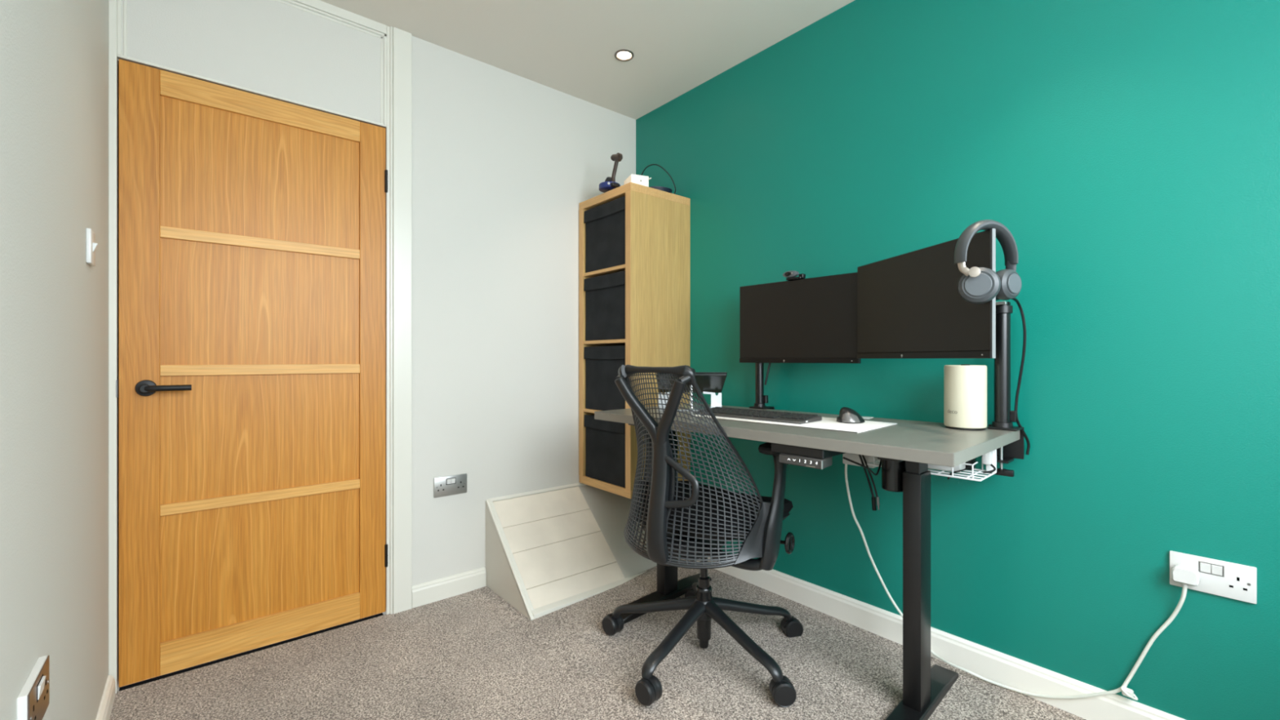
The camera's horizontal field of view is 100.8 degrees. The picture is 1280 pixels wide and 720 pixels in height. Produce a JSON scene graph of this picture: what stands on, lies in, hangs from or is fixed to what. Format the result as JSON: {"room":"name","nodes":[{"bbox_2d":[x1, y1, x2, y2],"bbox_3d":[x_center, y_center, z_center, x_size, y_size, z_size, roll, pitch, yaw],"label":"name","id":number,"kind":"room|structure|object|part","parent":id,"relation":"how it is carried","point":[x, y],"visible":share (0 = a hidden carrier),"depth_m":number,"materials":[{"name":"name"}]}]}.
{"room":"home office","nodes":[
{"label":"home office","id":0,"kind":"room"},
{"bbox_2d":[0,0,108,719],"bbox_3d":[-0.765,-0.110,0.508,0.100,2.510,3.100,0,0,-40],"label":"wall","id":1,"kind":"structure","parent":0,"point":[54,54],"depth_m":1.02,"materials":[{"name":"grey paint"}]},
{"bbox_2d":[16,655,48,719],"bbox_3d":[-0.989,0.559,0.867,0.017,0.086,0.146,0,0,-40],"label":"wall socket","id":2,"kind":"object","parent":1,"relation":"attached to","point":[33,700],"visible":1,"depth_m":0.86,"materials":[{"name":"white plastic"}]},
{"bbox_2d":[37,680,43,700],"bbox_3d":[-0.978,0.540,0.863,0.005,0.022,0.018,0,0,-40],"label":"rocker switch","id":3,"kind":"object","parent":2,"relation":"attached to","point":[40,683],"depth_m":0.86,"materials":[{"name":"white plastic"}]},
{"bbox_2d":[40,675,45,693],"bbox_3d":[-0.990,0.540,0.878,0.005,0.022,0.018,0,0,-40],"label":"rocker switch","id":4,"kind":"object","parent":2,"relation":"attached to","point":[42,677],"depth_m":0.88,"materials":[{"name":"white plastic"}]},
{"bbox_2d":[85,227,98,266],"bbox_3d":[-1.386,-0.282,1.343,0.018,0.086,0.072,0,0,-40],"label":"light switch","id":5,"kind":"object","parent":1,"relation":"attached to","point":[91,245],"visible":1,"depth_m":1.32,"materials":[{"name":"white plastic"}]},
{"bbox_2d":[93,242,98,253],"bbox_3d":[-1.383,-0.282,1.345,0.010,0.024,0.016,0,0,-40],"label":"rocker switch","id":6,"kind":"object","parent":5,"relation":"attached to","point":[95,245],"depth_m":1.34,"materials":[{"name":"white plastic"}]},
{"bbox_2d":[95,675,115,719],"bbox_3d":[-0.714,1.016,0.537,0.016,0.078,2.878,0,0,-40],"label":"baseboard","id":7,"kind":"structure","parent":1,"relation":"attached to","point":[107,701],"depth_m":1.54,"materials":[{"name":"white paint"}]},
{"bbox_2d":[121,0,635,586],"bbox_3d":[-0.872,-0.110,2.374,2.130,2.510,0.100,0,0,-40],"label":"wall","id":8,"kind":"structure","parent":0,"point":[504,162],"depth_m":2.38,"materials":[{"name":"grey paint"}]},
{"bbox_2d":[108,0,119,693],"bbox_3d":[-1.363,-0.150,1.931,0.808,2.430,0.070,0,0,-40],"label":"trim","id":9,"kind":"structure","parent":8,"relation":"attached to","point":[113,58],"depth_m":1.65,"materials":[{"name":"white"}]},
{"bbox_2d":[118,612,383,691],"bbox_3d":[-1.392,0.065,1.982,0.830,2.060,0.035,0,0,-40],"label":"gap","id":10,"kind":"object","parent":8,"relation":"attached to","point":[227,658],"depth_m":1.92,"materials":[{"name":"black"}]},
{"bbox_2d":[115,58,387,687],"bbox_3d":[-1.333,0.044,1.910,0.794,1.980,0.102,0,0,-40],"label":"door","id":11,"kind":"structure","parent":8,"relation":"in","point":[251,381],"depth_m":1.88,"materials":[{"name":"brown wood"}]},
{"bbox_3d":[-1.640,0.092,1.660,0.004,0.055,0.011,0,0,-40],"label":"strike plate","id":12,"kind":"part","parent":11,"relation":"part of","materials":[{"name":"silver metal"}]},
{"bbox_3d":[-1.577,0.093,1.690,0.052,0.052,0.045,0,0,-40],"label":"handle","id":13,"kind":"part","parent":11,"relation":"part of","materials":[{"name":"black metal"}]},
{"bbox_3d":[-1.523,0.093,1.701,0.125,0.027,0.025,0,0,-40],"label":"lever","id":14,"kind":"part","parent":11,"relation":"part of","materials":[{"name":"black metal"}]},
{"bbox_3d":[-1.353,0.721,1.934,0.594,0.420,0.019,0,0,-40],"label":"panel","id":15,"kind":"part","parent":11,"relation":"part of","materials":[{"name":"brown wood"}]},
{"bbox_3d":[-1.353,0.266,1.934,0.594,0.426,0.019,0,0,-40],"label":"panel","id":16,"kind":"part","parent":11,"relation":"part of","materials":[{"name":"brown wood"}]},
{"bbox_3d":[-1.353,-0.190,1.934,0.594,0.422,0.019,0,0,-40],"label":"panel","id":17,"kind":"part","parent":11,"relation":"part of","materials":[{"name":"brown wood"}]},
{"bbox_3d":[-1.353,-0.650,1.934,0.594,0.433,0.019,0,0,-40],"label":"panel","id":18,"kind":"part","parent":11,"relation":"part of","materials":[{"name":"brown wood"}]},
{"bbox_3d":[-1.353,0.982,1.933,0.590,0.105,0.040,0,0,-40],"label":"rail","id":19,"kind":"part","parent":11,"relation":"part of","materials":[{"name":"brown wood"}]},
{"bbox_3d":[-1.353,0.495,1.933,0.590,0.036,0.040,0,0,-40],"label":"rail","id":20,"kind":"part","parent":11,"relation":"part of","materials":[{"name":"brown wood"}]},
{"bbox_3d":[-1.353,0.037,1.933,0.590,0.036,0.040,0,0,-40],"label":"rail","id":21,"kind":"part","parent":11,"relation":"part of","materials":[{"name":"brown wood"}]},
{"bbox_3d":[-1.353,-0.417,1.933,0.590,0.037,0.040,0,0,-40],"label":"rail","id":22,"kind":"part","parent":11,"relation":"part of","materials":[{"name":"brown wood"}]},
{"bbox_3d":[-1.353,-0.905,1.933,0.590,0.081,0.040,0,0,-40],"label":"rail","id":23,"kind":"part","parent":11,"relation":"part of","materials":[{"name":"brown wood"}]},
{"bbox_2d":[116,0,386,128],"bbox_3d":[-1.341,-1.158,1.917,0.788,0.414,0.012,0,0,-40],"label":"trim","id":24,"kind":"structure","parent":8,"relation":"attached to","point":[322,7],"depth_m":2.02,"materials":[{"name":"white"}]},
{"bbox_2d":[382,26,392,614],"bbox_3d":[-1.046,-0.150,2.195,0.022,2.430,0.072,0,0,-40],"label":"trim","id":25,"kind":"structure","parent":8,"relation":"attached to","point":[388,130],"depth_m":2.17,"materials":[{"name":"white"}]},
{"bbox_2d":[392,26,412,613],"bbox_3d":[-0.988,-0.150,2.202,0.074,2.430,0.016,0,0,-40],"label":"trim","id":26,"kind":"structure","parent":8,"relation":"attached to","point":[402,39],"depth_m":2.19,"materials":[{"name":"white wood"}]},
{"bbox_2d":[412,567,485,608],"bbox_3d":[-0.835,1.006,2.331,0.325,0.098,0.014,0,0,-40],"label":"baseboard","id":27,"kind":"structure","parent":8,"relation":"attached to","point":[433,591],"depth_m":2.32,"materials":[{"name":"white paint"}]},
{"bbox_2d":[433,473,466,497],"bbox_3d":[-0.834,0.556,2.333,0.146,0.086,0.013,0,0,-40],"label":"wall socket","id":28,"kind":"object","parent":8,"relation":"attached to","point":[451,485],"visible":1,"depth_m":2.33,"materials":[{"name":"silver metal"}]},
{"bbox_2d":[446,479,451,484],"bbox_3d":[-0.838,0.537,2.324,0.018,0.022,0.005,0,0,-40],"label":"rocker switch","id":29,"kind":"object","parent":28,"relation":"attached to","point":[448,481],"depth_m":2.32,"materials":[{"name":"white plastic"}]},
{"bbox_2d":[451,478,455,483],"bbox_3d":[-0.824,0.537,2.336,0.018,0.022,0.005,0,0,-40],"label":"rocker switch","id":30,"kind":"object","parent":28,"relation":"attached to","point":[453,480],"depth_m":2.34,"materials":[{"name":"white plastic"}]},
{"bbox_2d":[320,0,854,119],"bbox_3d":[0.090,-1.415,1.224,2.330,0.100,3.100,0,0,-40],"label":"ceiling","id":31,"kind":"structure","parent":0,"point":[567,46],"depth_m":2.22,"materials":[{"name":"beige paint"}]},
{"bbox_2d":[614,49,633,61],"bbox_3d":[-0.071,-1.367,2.377,0.087,0.016,0.087,0,0,-40],"label":"recessed light","id":32,"kind":"object","parent":31,"relation":"in","point":[620,55],"visible":1,"depth_m":2.37,"materials":[{"name":"white glass"}]},
{"bbox_2d":[109,558,1086,719],"bbox_3d":[0.090,1.075,1.224,2.130,0.140,2.900,0,0,-40],"label":"floor","id":33,"kind":"structure","parent":0,"point":[473,655],"depth_m":1.75,"materials":[{"name":"beige carpet"}]},
{"bbox_2d":[484,482,657,620],"bbox_3d":[-0.232,0.850,2.565,0.897,0.409,0.448,0,0,-40],"label":"sloped boxing","id":34,"kind":"object","parent":33,"relation":"on","point":[548,550],"visible":0.8,"depth_m":2.44,"materials":[{"name":"grey wood"}]},
{"bbox_3d":[-0.570,0.854,2.281,0.014,0.402,0.432,0,0,-40],"label":"panel","id":35,"kind":"part","parent":34,"relation":"part of","materials":[{"name":"grey wood"}]},
{"bbox_3d":[-0.563,0.849,2.286,0.030,0.405,0.443,0,0,-40],"label":"edge trim","id":36,"kind":"part","parent":34,"relation":"part of","materials":[{"name":"white wood"}]},
{"bbox_3d":[-0.366,0.656,2.731,0.876,0.021,0.021,0,0,-40],"label":"trim","id":37,"kind":"part","parent":34,"relation":"part of","materials":[{"name":"white"}]},
{"bbox_3d":[-0.100,1.035,2.410,0.872,0.040,0.032,0,0,-40],"label":"trim","id":38,"kind":"part","parent":34,"relation":"part of","materials":[{"name":"white paint"}]},
{"bbox_3d":[-0.042,0.853,2.731,0.392,0.378,0.416,0,0,-40],"label":"grey panel","id":39,"kind":"part","parent":34,"relation":"part of","materials":[{"name":"grey paint"}]},
{"bbox_2d":[602,364,803,707],"bbox_3d":[0.218,0.524,1.849,0.738,1.008,0.697,0,0,40],"label":"office chair","id":40,"kind":"object","parent":33,"relation":"on","point":[703,518],"visible":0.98,"depth_m":1.65,"materials":[{"name":"black plastic"}]},
{"bbox_3d":[-0.001,0.164,1.688,0.165,0.215,0.039,0,0,11],"label":"tower arm","id":41,"kind":"part","parent":40,"relation":"part of","materials":[{"name":"black plastic"}]},
{"bbox_3d":[0.041,0.464,2.056,0.069,0.373,0.144,0,0,25],"label":"arm post","id":42,"kind":"part","parent":40,"relation":"part of","materials":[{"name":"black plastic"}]},
{"bbox_3d":[0.054,0.903,1.927,0.335,0.128,0.055,0,0,20],"label":"leg","id":43,"kind":"part","parent":40,"relation":"part of","materials":[{"name":"black plastic"}]},
{"bbox_3d":[0.048,0.036,1.654,0.284,0.038,0.030,0,0,40],"label":"rail","id":44,"kind":"part","parent":40,"relation":"part of","materials":[{"name":"black plastic"}]},
{"bbox_3d":[0.090,0.164,1.611,0.039,0.215,0.165,0,0,-21],"label":"tower arm","id":45,"kind":"part","parent":40,"relation":"part of","materials":[{"name":"black plastic"}]},
{"bbox_3d":[0.114,0.903,1.721,0.055,0.128,0.335,0,0,38],"label":"leg","id":46,"kind":"part","parent":40,"relation":"part of","materials":[{"name":"black plastic"}]},
{"bbox_3d":[0.231,0.903,2.046,0.055,0.128,0.335,0,0,2],"label":"leg","id":47,"kind":"part","parent":40,"relation":"part of","materials":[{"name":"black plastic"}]},
{"bbox_2d":[636,480,793,533],"bbox_3d":[0.254,0.527,1.899,0.500,0.085,0.452,0,0,40],"label":"seat cushion","id":48,"kind":"object","parent":40,"relation":"on","point":[720,522],"depth_m":1.71,"materials":[{"name":"black fabric"}]},
{"bbox_3d":[0.327,0.903,1.714,0.055,0.128,0.335,0,0,-34],"label":"leg","id":49,"kind":"part","parent":40,"relation":"part of","materials":[{"name":"black plastic"}]},
{"bbox_3d":[0.400,0.903,1.915,0.335,0.128,0.055,0,0,-16],"label":"leg","id":50,"kind":"part","parent":40,"relation":"part of","materials":[{"name":"black plastic"}]},
{"bbox_3d":[0.383,0.588,1.771,0.262,0.070,0.058,0,0,40],"label":"tilt knob","id":51,"kind":"part","parent":40,"relation":"part of","materials":[{"name":"black plastic"}]},
{"bbox_3d":[0.432,0.464,1.655,0.144,0.373,0.070,0,0,-32],"label":"arm post","id":52,"kind":"part","parent":40,"relation":"part of","materials":[{"name":"black plastic"}]},
{"bbox_2d":[594,403,1019,719],"bbox_3d":[0.474,0.621,1.843,0.598,0.825,1.286,0,0,-43],"label":"desk","id":53,"kind":"object","parent":33,"relation":"on","point":[905,449],"visible":0.71,"depth_m":1.51,"materials":[{"name":"grey laminate"}]},
{"bbox_3d":[0.117,0.637,2.273,0.080,0.735,0.050,0,0,-43],"label":"leg","id":54,"kind":"part","parent":53,"relation":"part of","materials":[{"name":"black metal"}]},
{"bbox_2d":[657,386,722,410],"bbox_3d":[0.213,0.147,2.225,0.274,0.122,0.195,0,0,3],"label":"laptop stand","id":55,"kind":"object","parent":53,"relation":"on","point":[716,400],"visible":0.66,"depth_m":2.30,"materials":[{"name":"silver metal"}]},
{"bbox_3d":[0.213,0.205,2.225,0.274,0.005,0.195,0,0,3],"label":"plate","id":56,"kind":"part","parent":55,"relation":"part of","materials":[{"name":"silver metal"}]},
{"bbox_2d":[656,372,727,392],"bbox_3d":[0.213,0.100,2.223,0.280,0.096,0.231,0,0,3],"label":"closed laptop","id":57,"kind":"object","parent":55,"relation":"on","point":[713,382],"visible":0.65,"depth_m":2.18,"materials":[{"name":"black metal"}]},
{"bbox_3d":[0.213,0.095,2.223,0.280,0.087,0.231,0,0,3],"label":"lid","id":58,"kind":"part","parent":57,"relation":"part of","materials":[{"name":"black"}]},
{"bbox_2d":[749,362,774,409],"bbox_3d":[0.572,0.065,2.188,0.083,0.560,0.269,0,0,-43],"label":"monitor stand","id":59,"kind":"object","parent":53,"relation":"attached to","point":[761,399],"visible":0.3,"depth_m":2.23,"materials":[{"name":"black metal"}]},
{"bbox_3d":[0.516,0.204,2.248,0.080,0.007,0.075,0,0,-43],"label":"plate","id":60,"kind":"part","parent":59,"relation":"part of","materials":[{"name":"black metal"}]},
{"bbox_3d":[0.536,-0.003,2.232,0.053,0.223,0.012,0,0,32],"label":"slim arm","id":61,"kind":"part","parent":59,"relation":"part of","materials":[{"name":"black metal"}]},
{"bbox_2d":[739,272,860,363],"bbox_3d":[0.614,-0.147,2.076,0.045,0.324,0.520,0,0,-43],"label":"monitor","id":62,"kind":"object","parent":59,"relation":"attached to","point":[812,320],"visible":0.84,"depth_m":2.04,"materials":[{"name":"black plastic"}]},
{"bbox_2d":[782,271,805,280],"bbox_3d":[0.598,-0.311,2.061,0.052,0.064,0.079,0,0,-43],"label":"webcam","id":63,"kind":"object","parent":62,"relation":"attached to","point":[791,275],"visible":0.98,"depth_m":2.04,"materials":[{"name":"grey plastic"}]},
{"bbox_2d":[688,414,897,433],"bbox_3d":[0.501,0.207,1.815,0.300,0.003,0.620,0,0,-45],"label":"desk mat","id":64,"kind":"object","parent":53,"relation":"on","point":[826,423],"visible":0.55,"depth_m":1.66,"materials":[{"name":"white"}]},
{"bbox_2d":[694,406,822,423],"bbox_3d":[0.405,0.194,1.870,0.142,0.020,0.436,0,0,-44],"label":"keyboard","id":65,"kind":"object","parent":64,"relation":"on","point":[777,416],"visible":0.98,"depth_m":1.81,"materials":[{"name":"grey plastic"}]},
{"bbox_2d":[836,407,864,423],"bbox_3d":[0.691,0.181,1.738,0.085,0.048,0.113,0,0,35],"label":"computer mouse","id":66,"kind":"object","parent":64,"relation":"on","point":[846,415],"visible":1,"depth_m":1.70,"materials":[{"name":"black plastic"}]},
{"bbox_3d":[0.676,0.187,1.694,0.055,0.030,0.019,0,0,9],"label":"flank trim","id":67,"kind":"part","parent":66,"relation":"part of","materials":[{"name":"grey metal"}]},
{"bbox_2d":[771,443,844,469],"bbox_3d":[0.480,0.265,1.506,0.155,0.052,0.164,0,0,-43],"label":"keypad","id":68,"kind":"object","parent":53,"relation":"attached to","point":[819,459],"visible":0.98,"depth_m":1.44,"materials":[{"name":"grey plastic"}]},
{"bbox_2d":[842,453,879,468],"bbox_3d":[0.746,0.298,1.783,0.050,0.117,0.112,0,0,-43],"label":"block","id":69,"kind":"object","parent":53,"relation":"hanging from","point":[855,457],"visible":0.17,"depth_m":1.77,"materials":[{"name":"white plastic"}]},
{"bbox_2d":[843,457,881,475],"bbox_3d":[0.670,0.302,1.530,0.275,0.070,0.046,0,0,-44],"label":"cable","id":70,"kind":"object","parent":53,"relation":"attached to","point":[844,458],"visible":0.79,"depth_m":1.46,"materials":[{"name":"black plastic"}]},
{"bbox_2d":[862,416,873,418],"bbox_3d":[0.798,0.207,1.874,0.040,0.002,0.060,0,0,39],"label":"card","id":71,"kind":"object","parent":53,"relation":"on","point":[863,417],"visible":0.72,"depth_m":1.87,"materials":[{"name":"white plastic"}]},
{"bbox_2d":[858,454,879,511],"bbox_3d":[0.723,0.369,1.724,0.105,0.233,0.040,0,0,17],"label":"cable","id":72,"kind":"object","parent":53,"relation":"hanging from","point":[874,500],"visible":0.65,"depth_m":1.71,"materials":[{"name":"black plastic"}]},
{"bbox_3d":[0.759,0.315,1.583,0.067,0.150,0.067,0,0,-43],"label":"motor","id":73,"kind":"part","parent":53,"relation":"part of","materials":[{"name":"black metal"}]},
{"bbox_3d":[0.803,0.637,1.535,0.080,0.735,0.050,0,0,-43],"label":"leg","id":74,"kind":"part","parent":53,"relation":"part of","materials":[{"name":"black metal"}]},
{"bbox_2d":[866,448,996,481],"bbox_3d":[0.885,0.289,1.619,0.163,0.094,0.313,0,0,-43],"label":"cable tray","id":75,"kind":"object","parent":53,"relation":"hanging from","point":[988,468],"depth_m":1.55,"materials":[{"name":"white metal"}]},
{"bbox_3d":[0.863,0.307,1.637,0.055,0.043,0.240,0,0,-43],"label":"power strip","id":76,"kind":"part","parent":75,"relation":"part of","materials":[{"name":"white plastic"}]},
{"bbox_2d":[947,457,977,479],"bbox_3d":[0.943,0.323,1.579,0.123,0.056,0.110,0,0,-43],"label":"power adapter","id":77,"kind":"object","parent":75,"relation":"in","point":[972,461],"visible":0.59,"depth_m":1.56,"materials":[{"name":"black plastic"}]},
{"bbox_2d":[982,451,995,473],"bbox_3d":[1.015,0.298,1.540,0.034,0.059,0.067,0,0,30],"label":"plug","id":78,"kind":"object","parent":75,"relation":"in","point":[988,458],"visible":0.89,"depth_m":1.54,"materials":[{"name":"white plastic"}]},
{"bbox_3d":[1.037,0.287,1.563,0.013,0.092,0.024,0,0,-43],"label":"fixing plate","id":79,"kind":"part","parent":75,"relation":"part of","materials":[{"name":"white metal"}]},
{"bbox_2d":[943,364,986,430],"bbox_3d":[0.980,0.112,1.596,0.111,0.193,0.111,0,0,-40],"label":"router","id":80,"kind":"object","parent":53,"relation":"on","point":[965,385],"visible":1,"depth_m":1.55,"materials":[{"name":"beige plastic"}]},
{"bbox_2d":[987,301,1023,476],"bbox_3d":[0.994,0.087,1.601,0.303,0.515,0.116,0,0,11],"label":"monitor stand","id":81,"kind":"object","parent":53,"relation":"attached to","point":[1004,417],"visible":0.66,"depth_m":1.56,"materials":[{"name":"black metal"}]},
{"bbox_2d":[857,228,995,358],"bbox_3d":[0.833,-0.163,1.584,0.045,0.321,0.558,0,0,-11],"label":"monitor","id":82,"kind":"object","parent":81,"relation":"attached to","point":[910,304],"visible":0.96,"depth_m":1.53,"materials":[{"name":"black plastic"}]},
{"bbox_2d":[954,219,1021,303],"bbox_3d":[0.867,-0.242,1.317,0.169,0.210,0.085,0,0,-4],"label":"headphones","id":83,"kind":"object","parent":82,"relation":"hanging from","point":[976,285],"visible":0.99,"depth_m":1.30,"materials":[{"name":"grey plastic"}]},
{"bbox_2d":[957,266,1000,303],"bbox_3d":[0.837,-0.182,1.309,0.091,0.091,0.038,0,0,36],"label":"ear cup","id":84,"kind":"object","parent":83,"relation":"on","point":[984,285],"depth_m":1.29,"materials":[{"name":"grey plastic"}]},
{"bbox_2d":[995,269,1021,300],"bbox_3d":[0.913,-0.186,1.320,0.077,0.077,0.036,0,0,-22],"label":"ear cup","id":85,"kind":"object","parent":83,"relation":"on","point":[1011,282],"depth_m":1.30,"materials":[{"name":"grey"}]},
{"bbox_3d":[0.875,-0.163,1.309,0.010,0.321,0.003,0,0,-11],"label":"edge frame","id":86,"kind":"part","parent":82,"relation":"part of","materials":[{"name":"grey"}]},
{"bbox_3d":[1.074,0.335,1.573,0.024,0.021,0.062,0,0,-43],"label":"clamp knob","id":87,"kind":"part","parent":81,"relation":"part of","materials":[{"name":"black plastic"}]},
{"bbox_3d":[1.089,0.204,1.578,0.080,0.007,0.075,0,0,-43],"label":"plate","id":88,"kind":"part","parent":81,"relation":"part of","materials":[{"name":"black metal"}]},
{"bbox_2d":[995,297,1030,454],"bbox_3d":[1.072,0.052,1.540,0.199,0.466,0.029,0,0,-22],"label":"cable","id":89,"kind":"object","parent":81,"relation":"hanging from","point":[1015,300],"visible":0.93,"depth_m":1.56,"materials":[{"name":"black plastic"}]},
{"bbox_2d":[844,463,1199,700],"bbox_3d":[1.082,0.654,1.615,0.855,0.695,0.147,0,0,38],"label":"cable","id":90,"kind":"object","parent":33,"relation":"on","point":[1188,575],"visible":0.89,"depth_m":1.41,"materials":[{"name":"white plastic"}]},
{"bbox_2d":[635,0,1279,719],"bbox_3d":[0.945,-0.110,1.939,0.100,2.510,3.100,0,0,-40],"label":"wall","id":91,"kind":"structure","parent":0,"point":[1128,151],"depth_m":1.54,"materials":[{"name":"teal paint"}]},
{"bbox_2d":[578,182,690,498],"bbox_3d":[-0.032,-0.086,2.724,0.390,1.458,0.429,0,0,-40],"label":"shelving unit","id":92,"kind":"object","parent":91,"relation":"attached to","point":[657,266],"visible":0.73,"depth_m":2.56,"materials":[{"name":"brown wood"}]},
{"bbox_2d":[583,408,599,413],"bbox_3d":[-0.034,0.264,2.723,0.380,0.016,0.353,0,0,-40],"label":"shelf","id":93,"kind":"object","parent":92,"relation":"attached to","point":[585,411],"depth_m":2.70,"materials":[{"name":"brown wood"}]},
{"bbox_3d":[-0.157,-0.086,2.875,0.388,1.382,0.038,0,0,-40],"label":"panel","id":94,"kind":"part","parent":92,"relation":"part of","materials":[{"name":"brown wood"}]},
{"bbox_2d":[583,264,625,277],"bbox_3d":[-0.034,-0.435,2.723,0.380,0.016,0.353,0,0,-40],"label":"shelf","id":95,"kind":"object","parent":92,"relation":"attached to","point":[620,268],"depth_m":2.61,"materials":[{"name":"brown wood"}]},
{"bbox_2d":[583,338,625,345],"bbox_3d":[-0.034,-0.086,2.723,0.380,0.016,0.353,0,0,-40],"label":"shelf","id":96,"kind":"object","parent":92,"relation":"attached to","point":[606,342],"depth_m":2.65,"materials":[{"name":"brown wood"}]},
{"bbox_2d":[584,195,625,272],"bbox_3d":[-0.041,-0.604,2.717,0.366,0.318,0.338,0,0,-40],"label":"storage box","id":97,"kind":"object","parent":92,"relation":"on","point":[605,224],"visible":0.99,"depth_m":2.59,"materials":[{"name":"black fabric"}]},
{"bbox_2d":[584,271,625,340],"bbox_3d":[-0.041,-0.254,2.717,0.366,0.318,0.338,0,0,-40],"label":"storage box","id":98,"kind":"object","parent":92,"relation":"on","point":[605,294],"visible":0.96,"depth_m":2.59,"materials":[{"name":"black fabric"}]},
{"bbox_2d":[584,414,625,488],"bbox_3d":[-0.041,0.445,2.717,0.366,0.318,0.338,0,0,-40],"label":"storage box","id":99,"kind":"object","parent":92,"relation":"on","point":[605,461],"visible":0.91,"depth_m":2.59,"materials":[{"name":"black fabric"}]},
{"bbox_2d":[584,345,625,410],"bbox_3d":[-0.041,0.095,2.717,0.366,0.318,0.338,0,0,-40],"label":"storage box","id":100,"kind":"object","parent":92,"relation":"on","point":[603,363],"visible":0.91,"depth_m":2.60,"materials":[{"name":"black fabric"}]},
{"bbox_2d":[599,152,622,192],"bbox_3d":[-0.137,-0.909,2.606,0.106,0.187,0.150,0,0,-40],"label":"phone gimbal","id":101,"kind":"object","parent":92,"relation":"on","point":[610,184],"visible":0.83,"depth_m":2.58,"materials":[{"name":"blue plastic"}]},
{"bbox_3d":[-0.121,-0.918,2.584,0.019,0.117,0.051,0,0,-40],"label":"arm","id":102,"kind":"part","parent":101,"relation":"part of","materials":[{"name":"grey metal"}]},
{"bbox_3d":[-0.031,0.624,2.725,0.388,0.038,0.429,0,0,-40],"label":"panel","id":103,"kind":"part","parent":92,"relation":"part of","materials":[{"name":"brown wood"}]},
{"bbox_3d":[-0.031,-0.796,2.725,0.388,0.038,0.429,0,0,-40],"label":"panel","id":104,"kind":"part","parent":92,"relation":"part of","materials":[{"name":"brown wood"}]},
{"bbox_2d":[623,173,651,186],"bbox_3d":[-0.011,-0.841,2.546,0.104,0.052,0.106,0,0,-21],"label":"carton","id":105,"kind":"object","parent":92,"relation":"on","point":[637,179],"visible":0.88,"depth_m":2.50,"materials":[{"name":"white cardboard"}]},
{"bbox_2d":[640,164,675,194],"bbox_3d":[0.068,-0.902,2.710,0.192,0.171,0.210,0,0,-40],"label":"cable coil","id":106,"kind":"object","parent":92,"relation":"on","point":[660,188],"visible":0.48,"depth_m":2.67,"materials":[{"name":"black"}]},
{"bbox_3d":[0.094,-0.086,2.575,0.388,1.382,0.038,0,0,-40],"label":"panel","id":107,"kind":"part","parent":92,"relation":"part of","materials":[{"name":"brown wood"}]},
{"bbox_2d":[696,557,1185,719],"bbox_3d":[0.901,0.961,1.902,0.016,0.098,2.900,0,0,-40],"label":"baseboard","id":108,"kind":"structure","parent":91,"relation":"attached to","point":[988,663],"depth_m":1.69,"materials":[{"name":"white paint"}]},
{"bbox_2d":[1169,550,1257,604],"bbox_3d":[1.404,0.534,1.302,0.013,0.086,0.146,0,0,-40],"label":"wall socket","id":109,"kind":"object","parent":91,"relation":"attached to","point":[1228,580],"visible":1,"depth_m":1.29,"materials":[{"name":"white plastic"}]},
{"bbox_2d":[1200,562,1210,573],"bbox_3d":[1.395,0.515,1.307,0.005,0.022,0.018,0,0,-40],"label":"rocker switch","id":110,"kind":"object","parent":109,"relation":"attached to","point":[1205,567],"depth_m":1.31,"materials":[{"name":"white plastic"}]},
{"bbox_2d":[1211,564,1222,575],"bbox_3d":[1.407,0.515,1.292,0.005,0.022,0.018,0,0,-40],"label":"rocker switch","id":111,"kind":"object","parent":109,"relation":"attached to","point":[1216,570],"depth_m":1.29,"materials":[{"name":"white plastic"}]}
]}

